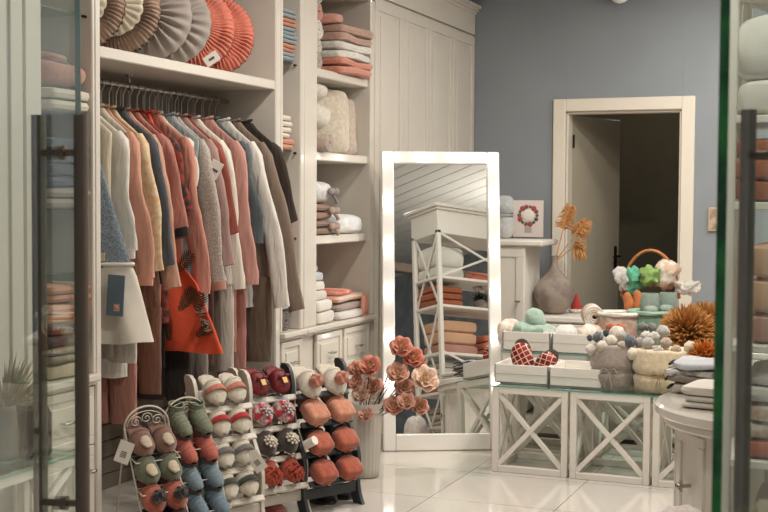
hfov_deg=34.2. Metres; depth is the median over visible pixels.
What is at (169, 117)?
dress
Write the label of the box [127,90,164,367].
trousers
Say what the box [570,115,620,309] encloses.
door
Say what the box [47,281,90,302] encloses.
folded blanket
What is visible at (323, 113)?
rolled blanket
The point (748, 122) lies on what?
door
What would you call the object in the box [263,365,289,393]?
slipper
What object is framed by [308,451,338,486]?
slipper
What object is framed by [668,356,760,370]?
folded throw
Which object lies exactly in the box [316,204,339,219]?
bundle
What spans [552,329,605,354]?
storage box
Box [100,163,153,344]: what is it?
dress
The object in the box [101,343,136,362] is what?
trousers
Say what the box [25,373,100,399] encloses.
countertop
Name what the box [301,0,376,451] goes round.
shelving unit
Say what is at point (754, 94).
pillow
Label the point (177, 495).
slipper
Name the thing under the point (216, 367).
trousers
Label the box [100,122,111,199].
blouse
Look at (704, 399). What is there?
folded cloth
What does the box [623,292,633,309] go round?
fabric leaf
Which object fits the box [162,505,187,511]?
slipper
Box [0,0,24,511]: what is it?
wall panel
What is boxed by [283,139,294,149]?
folded towel
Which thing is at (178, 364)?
trousers
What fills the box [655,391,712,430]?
countertop
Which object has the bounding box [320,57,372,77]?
folded blanket
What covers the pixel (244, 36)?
round cushion
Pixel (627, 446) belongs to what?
display table
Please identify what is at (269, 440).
flower
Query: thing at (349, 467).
slipper
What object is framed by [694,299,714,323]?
bush
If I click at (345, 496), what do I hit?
slipper
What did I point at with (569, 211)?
palm
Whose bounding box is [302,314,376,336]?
countertop
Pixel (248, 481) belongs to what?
slipper
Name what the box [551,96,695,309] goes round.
trim
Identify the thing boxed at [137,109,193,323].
floral dress
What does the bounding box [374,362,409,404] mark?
flower
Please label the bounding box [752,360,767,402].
folded blanket
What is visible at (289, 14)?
folded towel
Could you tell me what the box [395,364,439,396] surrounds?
flower
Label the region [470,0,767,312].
wall
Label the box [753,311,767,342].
folded blanket
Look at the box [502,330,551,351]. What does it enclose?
storage box
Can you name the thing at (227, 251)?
coat
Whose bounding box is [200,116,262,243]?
long sleeved top
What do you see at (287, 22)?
folded towel
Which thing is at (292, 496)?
rack
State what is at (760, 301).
folded blanket
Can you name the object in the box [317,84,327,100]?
rolled blanket
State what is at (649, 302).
bootie
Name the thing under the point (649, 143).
doorway
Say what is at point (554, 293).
round vase
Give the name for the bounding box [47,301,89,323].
folded blanket
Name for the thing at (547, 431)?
base cabinet
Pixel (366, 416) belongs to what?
flower
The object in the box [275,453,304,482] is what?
slipper
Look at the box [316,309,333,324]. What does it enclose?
folded towel
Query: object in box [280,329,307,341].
countertop
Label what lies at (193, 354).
trousers
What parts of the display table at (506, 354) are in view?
leg, leg, glass, frame, frame, leg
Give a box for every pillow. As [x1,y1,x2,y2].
[738,15,767,82]
[738,80,767,114]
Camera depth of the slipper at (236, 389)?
5.69 m
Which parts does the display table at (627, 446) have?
frame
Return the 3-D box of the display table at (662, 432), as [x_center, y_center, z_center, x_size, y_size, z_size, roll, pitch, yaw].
[1.692,0.971,6.692,0.444,0.480,0.444,1,3,22]
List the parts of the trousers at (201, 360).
leg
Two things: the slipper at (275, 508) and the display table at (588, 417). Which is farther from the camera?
the display table at (588, 417)
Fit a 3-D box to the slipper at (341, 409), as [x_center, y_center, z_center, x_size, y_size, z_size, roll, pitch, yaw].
[-0.234,0.748,6.160,0.124,0.148,0.193,-2,4,-44]
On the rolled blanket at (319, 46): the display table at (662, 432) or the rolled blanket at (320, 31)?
the rolled blanket at (320, 31)
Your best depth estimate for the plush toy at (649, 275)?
8.41 m
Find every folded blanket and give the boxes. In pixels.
[46,137,89,163]
[46,163,73,186]
[46,187,89,208]
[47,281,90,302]
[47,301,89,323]
[47,322,89,347]
[47,344,74,364]
[47,360,74,379]
[320,13,342,24]
[320,24,373,46]
[320,40,371,63]
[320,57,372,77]
[322,288,350,295]
[325,292,368,315]
[329,300,360,311]
[333,308,361,319]
[736,138,767,201]
[750,437,767,457]
[751,401,767,438]
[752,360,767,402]
[753,241,767,312]
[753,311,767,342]
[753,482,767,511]
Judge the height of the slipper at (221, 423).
0.127 m
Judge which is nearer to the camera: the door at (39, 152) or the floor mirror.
the door at (39, 152)
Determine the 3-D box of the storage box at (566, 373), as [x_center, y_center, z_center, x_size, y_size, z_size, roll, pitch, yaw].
[1.110,0.661,6.985,0.295,0.105,0.342,1,3,22]
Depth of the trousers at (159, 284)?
5.66 m
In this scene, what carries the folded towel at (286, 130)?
on the folded towel at (287, 143)
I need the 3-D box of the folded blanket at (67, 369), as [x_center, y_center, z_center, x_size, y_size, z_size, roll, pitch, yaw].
[-1.385,0.448,4.997,0.337,0.070,0.262,1,3,22]
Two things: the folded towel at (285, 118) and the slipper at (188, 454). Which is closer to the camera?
the slipper at (188, 454)
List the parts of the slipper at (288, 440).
trim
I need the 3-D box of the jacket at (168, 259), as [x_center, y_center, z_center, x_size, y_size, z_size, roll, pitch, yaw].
[-1.215,-0.312,5.633,0.632,0.724,0.096,1,3,22]
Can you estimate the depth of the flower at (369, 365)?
6.71 m
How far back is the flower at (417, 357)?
6.67 m
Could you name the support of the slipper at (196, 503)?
on the wire rack at (194, 398)
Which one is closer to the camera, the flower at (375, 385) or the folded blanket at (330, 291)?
the flower at (375, 385)
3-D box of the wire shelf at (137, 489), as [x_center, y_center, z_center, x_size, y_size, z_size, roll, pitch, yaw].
[-0.922,0.968,5.191,0.216,0.025,0.056,-2,3,-40]
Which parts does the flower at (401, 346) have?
stem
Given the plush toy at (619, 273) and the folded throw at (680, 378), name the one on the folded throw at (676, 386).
the folded throw at (680, 378)
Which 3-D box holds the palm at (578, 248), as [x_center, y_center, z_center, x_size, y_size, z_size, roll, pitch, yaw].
[1.321,-0.034,8.799,0.235,0.175,0.092,3,4,44]
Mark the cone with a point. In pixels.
(576, 307)
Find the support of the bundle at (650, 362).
on the display table at (662, 432)
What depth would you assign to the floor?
6.50 m
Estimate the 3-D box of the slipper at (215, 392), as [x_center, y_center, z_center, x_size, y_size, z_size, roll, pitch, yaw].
[-0.775,0.607,5.666,0.110,0.127,0.148,-1,3,-33]
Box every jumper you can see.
[129,108,188,271]
[184,114,238,234]
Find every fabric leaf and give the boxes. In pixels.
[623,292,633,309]
[633,290,640,307]
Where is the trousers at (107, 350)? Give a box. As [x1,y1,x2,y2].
[101,344,114,358]
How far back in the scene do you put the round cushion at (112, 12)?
5.22 m
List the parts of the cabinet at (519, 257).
door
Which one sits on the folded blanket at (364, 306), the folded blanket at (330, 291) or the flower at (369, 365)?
the folded blanket at (330, 291)
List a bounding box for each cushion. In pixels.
[100,0,126,44]
[100,0,161,51]
[133,0,192,57]
[164,0,211,62]
[187,0,235,67]
[212,0,254,71]
[317,89,348,152]
[339,98,356,154]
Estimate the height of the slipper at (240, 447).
0.127 m
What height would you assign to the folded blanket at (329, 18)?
0.064 m
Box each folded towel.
[41,87,88,112]
[283,8,296,19]
[283,17,296,28]
[283,26,294,35]
[283,34,297,44]
[283,43,295,52]
[283,51,294,61]
[283,115,292,126]
[283,127,291,137]
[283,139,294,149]
[316,272,322,280]
[316,281,324,290]
[316,290,326,300]
[316,299,331,312]
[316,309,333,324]
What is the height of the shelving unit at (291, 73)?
2.985 m
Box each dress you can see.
[100,103,154,285]
[100,116,137,377]
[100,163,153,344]
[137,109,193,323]
[142,109,222,353]
[162,112,207,310]
[191,115,245,289]
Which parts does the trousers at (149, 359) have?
leg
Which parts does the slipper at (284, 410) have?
trim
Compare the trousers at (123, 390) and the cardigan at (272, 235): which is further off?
the cardigan at (272, 235)
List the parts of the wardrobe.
panel, panel, rail, panel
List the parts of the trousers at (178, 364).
leg, leg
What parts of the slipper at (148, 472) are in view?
trim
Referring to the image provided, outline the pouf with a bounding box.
[661,504,699,511]
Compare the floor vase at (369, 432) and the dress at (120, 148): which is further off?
the floor vase at (369, 432)
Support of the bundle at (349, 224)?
on the shelving unit at (345, 261)
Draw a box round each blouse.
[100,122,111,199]
[106,105,163,272]
[158,111,198,185]
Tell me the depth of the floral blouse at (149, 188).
5.47 m
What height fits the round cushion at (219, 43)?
0.417 m
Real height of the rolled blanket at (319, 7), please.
0.096 m
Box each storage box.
[494,357,562,385]
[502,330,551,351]
[549,360,602,388]
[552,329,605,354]
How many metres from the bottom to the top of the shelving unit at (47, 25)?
2.985 m
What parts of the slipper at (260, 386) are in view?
trim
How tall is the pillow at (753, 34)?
0.210 m
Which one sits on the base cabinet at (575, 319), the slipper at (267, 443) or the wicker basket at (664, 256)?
the wicker basket at (664, 256)
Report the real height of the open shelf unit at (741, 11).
2.420 m
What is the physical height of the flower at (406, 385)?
0.288 m
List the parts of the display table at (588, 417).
leg, leg, frame, frame, leg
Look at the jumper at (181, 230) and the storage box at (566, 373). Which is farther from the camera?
the storage box at (566, 373)
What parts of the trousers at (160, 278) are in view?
leg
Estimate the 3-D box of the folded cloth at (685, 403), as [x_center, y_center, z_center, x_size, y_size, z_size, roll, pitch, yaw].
[1.276,0.536,4.536,0.348,0.031,0.254,2,3,31]
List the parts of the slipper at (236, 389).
trim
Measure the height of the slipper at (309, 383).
0.148 m
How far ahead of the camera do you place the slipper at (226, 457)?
5.58 m
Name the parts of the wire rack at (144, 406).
leg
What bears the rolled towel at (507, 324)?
in the storage box at (538, 342)
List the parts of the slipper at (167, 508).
trim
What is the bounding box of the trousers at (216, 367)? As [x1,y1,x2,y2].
[171,96,221,371]
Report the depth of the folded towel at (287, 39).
6.66 m
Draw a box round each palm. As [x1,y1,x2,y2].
[554,203,576,255]
[558,218,592,257]
[558,239,586,260]
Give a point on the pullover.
(248, 249)
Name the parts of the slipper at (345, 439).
trim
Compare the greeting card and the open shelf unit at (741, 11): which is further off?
the greeting card
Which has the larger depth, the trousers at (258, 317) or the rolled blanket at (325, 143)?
the rolled blanket at (325, 143)
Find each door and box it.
[31,0,89,511]
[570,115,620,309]
[711,0,767,511]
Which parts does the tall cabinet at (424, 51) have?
door, door, cornice, door, door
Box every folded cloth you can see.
[681,379,713,396]
[681,400,712,408]
[684,395,712,402]
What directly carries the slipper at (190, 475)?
on the wire rack at (194, 398)
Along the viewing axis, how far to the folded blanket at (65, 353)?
4.87 m
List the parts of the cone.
white trim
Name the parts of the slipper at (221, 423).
trim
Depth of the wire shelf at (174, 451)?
5.20 m
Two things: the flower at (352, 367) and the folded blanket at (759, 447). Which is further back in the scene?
the flower at (352, 367)
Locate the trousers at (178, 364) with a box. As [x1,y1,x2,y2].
[137,92,191,401]
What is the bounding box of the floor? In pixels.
[233,407,673,511]
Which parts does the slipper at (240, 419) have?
trim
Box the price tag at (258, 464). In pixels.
[247,448,267,472]
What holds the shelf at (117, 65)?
attached to the wardrobe
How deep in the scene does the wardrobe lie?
6.29 m
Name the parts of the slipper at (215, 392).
trim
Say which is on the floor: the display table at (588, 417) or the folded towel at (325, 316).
the display table at (588, 417)
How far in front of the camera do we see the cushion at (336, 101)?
7.42 m
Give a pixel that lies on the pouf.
(669, 508)
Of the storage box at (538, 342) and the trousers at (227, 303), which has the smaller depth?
the trousers at (227, 303)
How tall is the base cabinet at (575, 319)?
0.700 m
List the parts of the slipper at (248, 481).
trim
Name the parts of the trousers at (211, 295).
leg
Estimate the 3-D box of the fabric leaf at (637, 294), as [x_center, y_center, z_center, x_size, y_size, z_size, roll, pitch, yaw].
[1.704,0.294,8.351,0.075,0.134,0.052,1,3,22]
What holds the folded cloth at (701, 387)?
on the folded cloth at (704, 399)
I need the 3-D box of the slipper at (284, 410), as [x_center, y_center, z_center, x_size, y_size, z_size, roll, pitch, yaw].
[-0.486,0.731,5.969,0.107,0.127,0.166,-1,3,-34]
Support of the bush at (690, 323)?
on the display table at (627, 446)
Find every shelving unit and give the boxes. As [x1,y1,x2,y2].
[22,0,100,511]
[279,0,307,453]
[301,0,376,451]
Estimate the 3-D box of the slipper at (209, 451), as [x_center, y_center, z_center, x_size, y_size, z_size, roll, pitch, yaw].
[-0.785,0.824,5.490,0.084,0.159,0.172,-2,3,-40]
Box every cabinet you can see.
[369,0,480,433]
[500,238,557,410]
[533,345,767,447]
[544,309,593,327]
[655,391,767,511]
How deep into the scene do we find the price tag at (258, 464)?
5.65 m
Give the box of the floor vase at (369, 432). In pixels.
[351,400,382,478]
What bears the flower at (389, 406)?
in the floor vase at (369, 432)
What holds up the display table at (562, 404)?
on the floor
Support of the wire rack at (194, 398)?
on the floor
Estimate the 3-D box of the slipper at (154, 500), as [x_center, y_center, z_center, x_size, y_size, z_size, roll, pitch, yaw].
[-0.955,0.995,5.152,0.107,0.127,0.176,-1,3,-34]
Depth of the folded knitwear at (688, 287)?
8.42 m
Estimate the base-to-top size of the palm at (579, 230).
0.326 m
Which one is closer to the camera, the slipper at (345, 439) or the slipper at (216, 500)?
the slipper at (216, 500)
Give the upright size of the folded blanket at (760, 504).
0.189 m
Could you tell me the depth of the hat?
7.43 m
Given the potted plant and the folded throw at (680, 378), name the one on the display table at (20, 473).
the potted plant
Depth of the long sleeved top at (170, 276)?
5.58 m
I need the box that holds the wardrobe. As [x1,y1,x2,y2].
[91,0,280,511]
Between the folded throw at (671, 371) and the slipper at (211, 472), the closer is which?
the folded throw at (671, 371)
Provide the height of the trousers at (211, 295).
1.299 m
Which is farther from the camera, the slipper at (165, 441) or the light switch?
the light switch
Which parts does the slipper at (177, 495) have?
trim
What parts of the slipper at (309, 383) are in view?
trim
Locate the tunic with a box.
[150,110,210,293]
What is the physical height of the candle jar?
0.190 m
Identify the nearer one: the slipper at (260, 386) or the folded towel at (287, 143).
the slipper at (260, 386)
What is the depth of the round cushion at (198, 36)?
5.83 m
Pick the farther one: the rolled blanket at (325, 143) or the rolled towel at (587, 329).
the rolled towel at (587, 329)
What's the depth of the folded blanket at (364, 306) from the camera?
7.61 m
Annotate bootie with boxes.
[640,293,659,311]
[659,292,677,311]
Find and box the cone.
[568,292,581,312]
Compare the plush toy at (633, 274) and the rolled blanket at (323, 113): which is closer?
the rolled blanket at (323, 113)
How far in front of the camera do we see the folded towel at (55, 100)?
4.84 m
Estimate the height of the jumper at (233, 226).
0.865 m
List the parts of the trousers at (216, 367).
leg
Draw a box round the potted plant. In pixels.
[0,353,32,460]
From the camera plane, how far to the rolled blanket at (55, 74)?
4.84 m
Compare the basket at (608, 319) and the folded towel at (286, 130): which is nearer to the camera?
the folded towel at (286, 130)
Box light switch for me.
[708,207,716,230]
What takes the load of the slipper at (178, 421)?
on the wire rack at (194, 398)
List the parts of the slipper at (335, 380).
trim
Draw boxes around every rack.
[116,405,187,511]
[164,396,231,511]
[184,369,264,511]
[228,362,311,511]
[277,357,364,511]
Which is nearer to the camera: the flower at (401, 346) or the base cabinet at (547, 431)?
the flower at (401, 346)
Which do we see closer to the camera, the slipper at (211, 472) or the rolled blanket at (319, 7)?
the slipper at (211, 472)
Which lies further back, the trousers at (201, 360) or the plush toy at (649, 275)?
the plush toy at (649, 275)
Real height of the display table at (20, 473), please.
0.580 m
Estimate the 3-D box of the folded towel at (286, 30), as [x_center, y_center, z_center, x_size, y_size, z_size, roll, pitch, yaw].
[-0.661,-1.203,6.717,0.344,0.047,0.200,1,3,23]
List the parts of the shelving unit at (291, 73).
door, drawer, panel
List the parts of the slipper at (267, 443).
trim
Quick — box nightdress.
[102,104,133,420]
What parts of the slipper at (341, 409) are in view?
trim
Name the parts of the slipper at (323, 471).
trim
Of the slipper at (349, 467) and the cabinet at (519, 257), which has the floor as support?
the cabinet at (519, 257)
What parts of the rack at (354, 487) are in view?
rail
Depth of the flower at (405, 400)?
6.61 m
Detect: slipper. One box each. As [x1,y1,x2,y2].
[125,423,154,456]
[131,452,160,484]
[134,480,165,511]
[146,421,176,453]
[151,449,181,481]
[157,477,187,509]
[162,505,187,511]
[166,400,192,439]
[173,429,197,466]
[178,456,203,494]
[184,484,208,511]
[187,398,212,436]
[193,427,218,463]
[197,374,226,405]
[198,453,223,490]
[203,481,229,511]
[205,405,231,436]
[212,436,234,468]
[218,373,246,402]
[219,467,238,499]
[223,402,250,433]
[228,434,253,465]
[230,464,258,495]
[244,367,268,396]
[252,396,274,426]
[253,427,277,456]
[261,456,283,486]
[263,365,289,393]
[265,504,287,511]
[268,394,295,423]
[272,424,299,453]
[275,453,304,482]
[293,365,323,398]
[296,397,330,427]
[299,425,334,457]
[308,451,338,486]
[309,486,337,504]
[315,363,348,395]
[320,395,355,423]
[323,424,359,453]
[328,447,363,481]
[331,482,351,499]
[511,339,533,365]
[533,349,558,366]
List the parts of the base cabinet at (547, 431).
door, door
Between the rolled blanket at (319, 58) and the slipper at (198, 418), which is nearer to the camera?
the slipper at (198, 418)
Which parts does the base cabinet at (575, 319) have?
door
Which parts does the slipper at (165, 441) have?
trim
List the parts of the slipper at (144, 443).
trim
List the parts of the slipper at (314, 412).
trim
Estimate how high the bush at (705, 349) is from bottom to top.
0.302 m
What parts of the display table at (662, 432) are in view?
leg, frame, leg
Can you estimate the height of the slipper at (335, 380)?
0.148 m
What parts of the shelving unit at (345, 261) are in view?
door, drawer, panel, shelf, shelf, shelf, panel, drawer, door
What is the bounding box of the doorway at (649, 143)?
[577,113,679,309]
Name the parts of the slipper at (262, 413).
trim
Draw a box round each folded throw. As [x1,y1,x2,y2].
[664,375,706,383]
[665,366,713,378]
[666,382,685,392]
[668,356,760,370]
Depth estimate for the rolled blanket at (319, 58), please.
7.06 m
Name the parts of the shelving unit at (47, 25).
glass shelf, glass shelf, drawer, door, knob, knob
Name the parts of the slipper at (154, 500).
trim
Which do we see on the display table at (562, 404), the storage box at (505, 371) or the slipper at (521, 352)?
the storage box at (505, 371)
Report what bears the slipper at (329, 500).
on the floor
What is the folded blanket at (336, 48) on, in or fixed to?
on the folded blanket at (342, 65)
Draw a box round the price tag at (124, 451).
[114,435,134,464]
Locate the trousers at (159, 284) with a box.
[120,89,161,303]
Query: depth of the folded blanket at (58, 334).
4.87 m
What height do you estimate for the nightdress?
1.405 m
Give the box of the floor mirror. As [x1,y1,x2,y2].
[381,151,501,450]
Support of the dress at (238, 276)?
hanging from the clothes hanger
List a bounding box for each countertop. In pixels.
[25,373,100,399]
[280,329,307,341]
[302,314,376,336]
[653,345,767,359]
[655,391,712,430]
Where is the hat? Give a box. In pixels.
[512,308,555,332]
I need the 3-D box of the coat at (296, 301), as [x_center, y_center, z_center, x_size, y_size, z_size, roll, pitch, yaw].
[-0.788,-0.084,6.427,0.843,1.244,0.099,1,3,22]
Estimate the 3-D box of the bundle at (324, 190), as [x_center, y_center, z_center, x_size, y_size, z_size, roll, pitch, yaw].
[-0.471,-0.362,7.208,0.366,0.146,0.294,1,3,22]
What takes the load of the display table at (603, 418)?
on the floor
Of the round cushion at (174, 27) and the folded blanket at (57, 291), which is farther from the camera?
the round cushion at (174, 27)
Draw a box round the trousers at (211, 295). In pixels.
[166,96,213,364]
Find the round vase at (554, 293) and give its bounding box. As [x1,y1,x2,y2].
[534,256,574,313]
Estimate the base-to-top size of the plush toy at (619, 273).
0.174 m
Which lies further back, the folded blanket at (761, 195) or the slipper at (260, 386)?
the slipper at (260, 386)
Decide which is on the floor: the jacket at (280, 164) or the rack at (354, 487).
the rack at (354, 487)
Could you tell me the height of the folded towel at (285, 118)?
0.064 m
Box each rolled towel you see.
[282,311,290,330]
[497,318,517,344]
[543,329,554,347]
[555,324,576,333]
[578,323,601,334]
[581,303,602,324]
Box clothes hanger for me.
[114,81,119,107]
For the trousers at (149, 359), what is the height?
1.379 m
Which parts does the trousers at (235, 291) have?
leg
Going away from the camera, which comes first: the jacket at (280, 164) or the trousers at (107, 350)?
the trousers at (107, 350)
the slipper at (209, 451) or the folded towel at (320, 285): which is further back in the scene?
the folded towel at (320, 285)
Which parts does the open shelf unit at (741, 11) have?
post, post, shelf, shelf, shelf, shelf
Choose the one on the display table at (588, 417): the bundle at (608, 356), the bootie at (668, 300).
the bundle at (608, 356)
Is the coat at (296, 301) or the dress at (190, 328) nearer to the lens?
the dress at (190, 328)
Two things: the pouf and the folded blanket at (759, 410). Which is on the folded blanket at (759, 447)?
the folded blanket at (759, 410)
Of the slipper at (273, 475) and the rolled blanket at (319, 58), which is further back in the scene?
the rolled blanket at (319, 58)
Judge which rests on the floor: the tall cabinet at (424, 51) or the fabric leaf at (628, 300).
the tall cabinet at (424, 51)
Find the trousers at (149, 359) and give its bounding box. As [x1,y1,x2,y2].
[112,88,161,393]
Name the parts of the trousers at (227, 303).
leg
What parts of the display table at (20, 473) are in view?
leg, frame, leg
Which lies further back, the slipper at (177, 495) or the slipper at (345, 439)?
the slipper at (345, 439)
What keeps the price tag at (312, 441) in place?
attached to the rack at (354, 487)
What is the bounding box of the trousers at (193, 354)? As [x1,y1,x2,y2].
[153,94,194,396]
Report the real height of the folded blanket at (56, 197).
0.090 m
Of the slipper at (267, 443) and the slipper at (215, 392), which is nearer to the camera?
the slipper at (215, 392)
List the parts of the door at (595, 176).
handle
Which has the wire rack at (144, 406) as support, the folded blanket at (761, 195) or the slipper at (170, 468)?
the slipper at (170, 468)
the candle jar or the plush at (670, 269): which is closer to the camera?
the candle jar
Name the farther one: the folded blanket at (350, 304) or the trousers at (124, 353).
the folded blanket at (350, 304)
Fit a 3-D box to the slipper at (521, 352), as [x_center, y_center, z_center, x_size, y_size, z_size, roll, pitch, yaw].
[0.792,0.581,7.130,0.139,0.211,0.094,2,3,28]
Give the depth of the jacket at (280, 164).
6.36 m
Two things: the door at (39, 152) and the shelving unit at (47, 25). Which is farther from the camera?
the shelving unit at (47, 25)
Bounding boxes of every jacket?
[113,106,174,266]
[233,119,297,222]
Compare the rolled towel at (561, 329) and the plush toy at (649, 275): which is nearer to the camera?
the rolled towel at (561, 329)
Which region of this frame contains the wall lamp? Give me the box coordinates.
[612,0,626,3]
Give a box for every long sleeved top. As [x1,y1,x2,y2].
[123,107,181,289]
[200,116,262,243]
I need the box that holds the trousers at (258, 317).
[246,239,271,361]
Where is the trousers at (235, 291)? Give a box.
[187,99,236,351]
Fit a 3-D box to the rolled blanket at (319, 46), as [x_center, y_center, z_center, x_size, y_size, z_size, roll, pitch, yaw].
[-0.495,-1.189,7.108,0.280,0.077,0.082,1,3,22]
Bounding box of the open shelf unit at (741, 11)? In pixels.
[721,0,767,511]
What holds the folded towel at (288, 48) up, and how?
on the folded towel at (288, 57)
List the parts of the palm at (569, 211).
stem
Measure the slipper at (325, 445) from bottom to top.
0.148 m
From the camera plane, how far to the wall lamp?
9.03 m
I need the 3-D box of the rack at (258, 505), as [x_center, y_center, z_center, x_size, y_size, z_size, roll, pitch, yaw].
[-0.740,0.888,5.713,0.308,0.705,0.311,-2,3,-40]
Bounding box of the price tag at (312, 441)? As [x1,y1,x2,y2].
[303,436,317,448]
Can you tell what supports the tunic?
hanging from the clothes hanger
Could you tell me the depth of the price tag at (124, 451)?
5.06 m
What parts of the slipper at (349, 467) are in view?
trim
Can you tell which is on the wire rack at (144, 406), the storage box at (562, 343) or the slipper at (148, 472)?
the slipper at (148, 472)
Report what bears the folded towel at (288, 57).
on the shelving unit at (291, 73)
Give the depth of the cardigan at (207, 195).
5.92 m
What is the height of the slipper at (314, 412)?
0.148 m
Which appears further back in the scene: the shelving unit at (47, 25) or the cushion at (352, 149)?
the cushion at (352, 149)
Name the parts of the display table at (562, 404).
leg, leg, frame, frame, leg, leg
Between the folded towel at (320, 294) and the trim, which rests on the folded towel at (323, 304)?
the folded towel at (320, 294)
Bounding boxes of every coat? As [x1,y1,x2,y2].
[177,113,234,266]
[222,118,304,311]
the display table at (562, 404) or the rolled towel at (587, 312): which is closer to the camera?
the display table at (562, 404)
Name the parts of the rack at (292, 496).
leg, rail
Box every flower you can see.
[260,404,274,416]
[264,435,277,446]
[282,402,295,413]
[286,432,299,443]
[347,360,361,404]
[349,376,362,404]
[351,386,369,404]
[357,355,380,404]
[357,407,373,421]
[364,377,382,404]
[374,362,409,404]
[378,335,412,401]
[378,346,424,403]
[379,392,415,413]
[380,395,403,415]
[382,379,414,406]
[382,396,428,414]
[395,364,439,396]
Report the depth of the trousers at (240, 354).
6.24 m
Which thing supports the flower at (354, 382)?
in the floor vase at (369, 432)
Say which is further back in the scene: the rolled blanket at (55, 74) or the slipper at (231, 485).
the slipper at (231, 485)
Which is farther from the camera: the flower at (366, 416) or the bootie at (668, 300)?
the bootie at (668, 300)
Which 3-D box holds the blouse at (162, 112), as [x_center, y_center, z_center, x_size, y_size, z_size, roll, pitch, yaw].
[-1.094,-0.415,5.933,0.504,0.545,0.115,1,3,22]
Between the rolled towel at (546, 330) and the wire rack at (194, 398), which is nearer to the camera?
the wire rack at (194, 398)
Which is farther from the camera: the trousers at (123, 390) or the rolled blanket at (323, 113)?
the rolled blanket at (323, 113)
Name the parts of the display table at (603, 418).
leg, leg, frame, frame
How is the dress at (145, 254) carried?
hanging from the clothes hanger
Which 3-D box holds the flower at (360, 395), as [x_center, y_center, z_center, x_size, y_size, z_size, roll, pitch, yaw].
[-0.125,0.816,6.734,0.102,0.225,0.073,0,3,-4]
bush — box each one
[654,303,714,346]
[688,338,713,357]
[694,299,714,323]
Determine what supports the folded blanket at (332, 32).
on the folded blanket at (336, 48)
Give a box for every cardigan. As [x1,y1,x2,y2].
[173,112,226,291]
[216,117,289,308]
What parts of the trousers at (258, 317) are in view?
leg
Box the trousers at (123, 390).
[101,363,136,424]
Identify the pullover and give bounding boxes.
[198,115,258,284]
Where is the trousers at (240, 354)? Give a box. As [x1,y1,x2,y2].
[217,285,246,377]
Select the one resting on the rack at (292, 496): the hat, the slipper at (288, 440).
the slipper at (288, 440)
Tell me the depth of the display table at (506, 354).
7.39 m
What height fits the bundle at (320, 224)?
0.099 m
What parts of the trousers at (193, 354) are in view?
leg, leg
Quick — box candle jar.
[16,402,51,458]
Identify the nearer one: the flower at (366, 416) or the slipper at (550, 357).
the flower at (366, 416)
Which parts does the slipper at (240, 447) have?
trim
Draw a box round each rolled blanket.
[41,52,85,88]
[317,3,322,19]
[317,20,323,38]
[317,39,321,52]
[317,53,322,67]
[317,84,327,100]
[317,104,330,130]
[317,133,333,151]
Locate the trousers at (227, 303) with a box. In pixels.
[178,97,233,370]
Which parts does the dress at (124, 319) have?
lace trim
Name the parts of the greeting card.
printed panel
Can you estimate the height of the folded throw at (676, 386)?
0.050 m
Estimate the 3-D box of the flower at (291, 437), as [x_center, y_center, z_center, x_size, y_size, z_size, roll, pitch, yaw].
[-0.428,0.856,5.905,0.073,0.030,0.074,-2,45,-40]
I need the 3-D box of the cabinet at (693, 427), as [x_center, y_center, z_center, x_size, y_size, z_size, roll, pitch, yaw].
[1.784,0.932,4.500,1.605,0.755,0.910,1,3,22]
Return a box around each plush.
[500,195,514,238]
[653,259,681,290]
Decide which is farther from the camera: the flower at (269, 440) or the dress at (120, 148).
the flower at (269, 440)
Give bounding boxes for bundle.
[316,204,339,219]
[316,220,339,235]
[317,181,338,203]
[323,214,361,233]
[585,326,636,389]
[626,325,694,393]
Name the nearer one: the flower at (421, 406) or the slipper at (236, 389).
the slipper at (236, 389)
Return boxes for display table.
[0,451,74,511]
[491,383,584,477]
[502,350,594,457]
[569,387,662,485]
[594,400,672,466]
[597,389,674,457]
[652,394,673,487]
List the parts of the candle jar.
jar lid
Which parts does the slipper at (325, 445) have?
trim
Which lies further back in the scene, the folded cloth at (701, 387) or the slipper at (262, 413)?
the slipper at (262, 413)
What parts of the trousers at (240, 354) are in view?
leg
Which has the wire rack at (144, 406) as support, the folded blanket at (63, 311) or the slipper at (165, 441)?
the slipper at (165, 441)
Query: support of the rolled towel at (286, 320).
on the shelving unit at (291, 73)
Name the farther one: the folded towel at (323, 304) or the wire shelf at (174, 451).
the folded towel at (323, 304)
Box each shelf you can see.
[100,46,274,91]
[130,450,180,463]
[136,483,183,496]
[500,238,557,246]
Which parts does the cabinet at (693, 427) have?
door, knob, door, door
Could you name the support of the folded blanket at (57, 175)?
on the folded blanket at (56, 197)
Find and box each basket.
[597,310,638,340]
[620,249,680,307]
[626,308,669,345]
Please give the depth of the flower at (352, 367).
6.79 m
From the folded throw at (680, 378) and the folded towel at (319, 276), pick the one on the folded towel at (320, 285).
the folded towel at (319, 276)
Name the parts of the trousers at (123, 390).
leg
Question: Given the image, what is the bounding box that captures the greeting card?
[513,200,543,236]
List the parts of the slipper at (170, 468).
trim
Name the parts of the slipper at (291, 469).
trim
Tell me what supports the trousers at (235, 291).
hanging from the wardrobe
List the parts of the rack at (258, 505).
rail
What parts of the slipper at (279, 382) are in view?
trim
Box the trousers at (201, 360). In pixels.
[158,95,207,382]
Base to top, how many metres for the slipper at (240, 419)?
0.127 m
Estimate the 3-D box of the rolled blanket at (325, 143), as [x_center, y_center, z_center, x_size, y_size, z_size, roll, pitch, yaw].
[-0.444,-0.646,7.133,0.300,0.106,0.113,1,3,22]

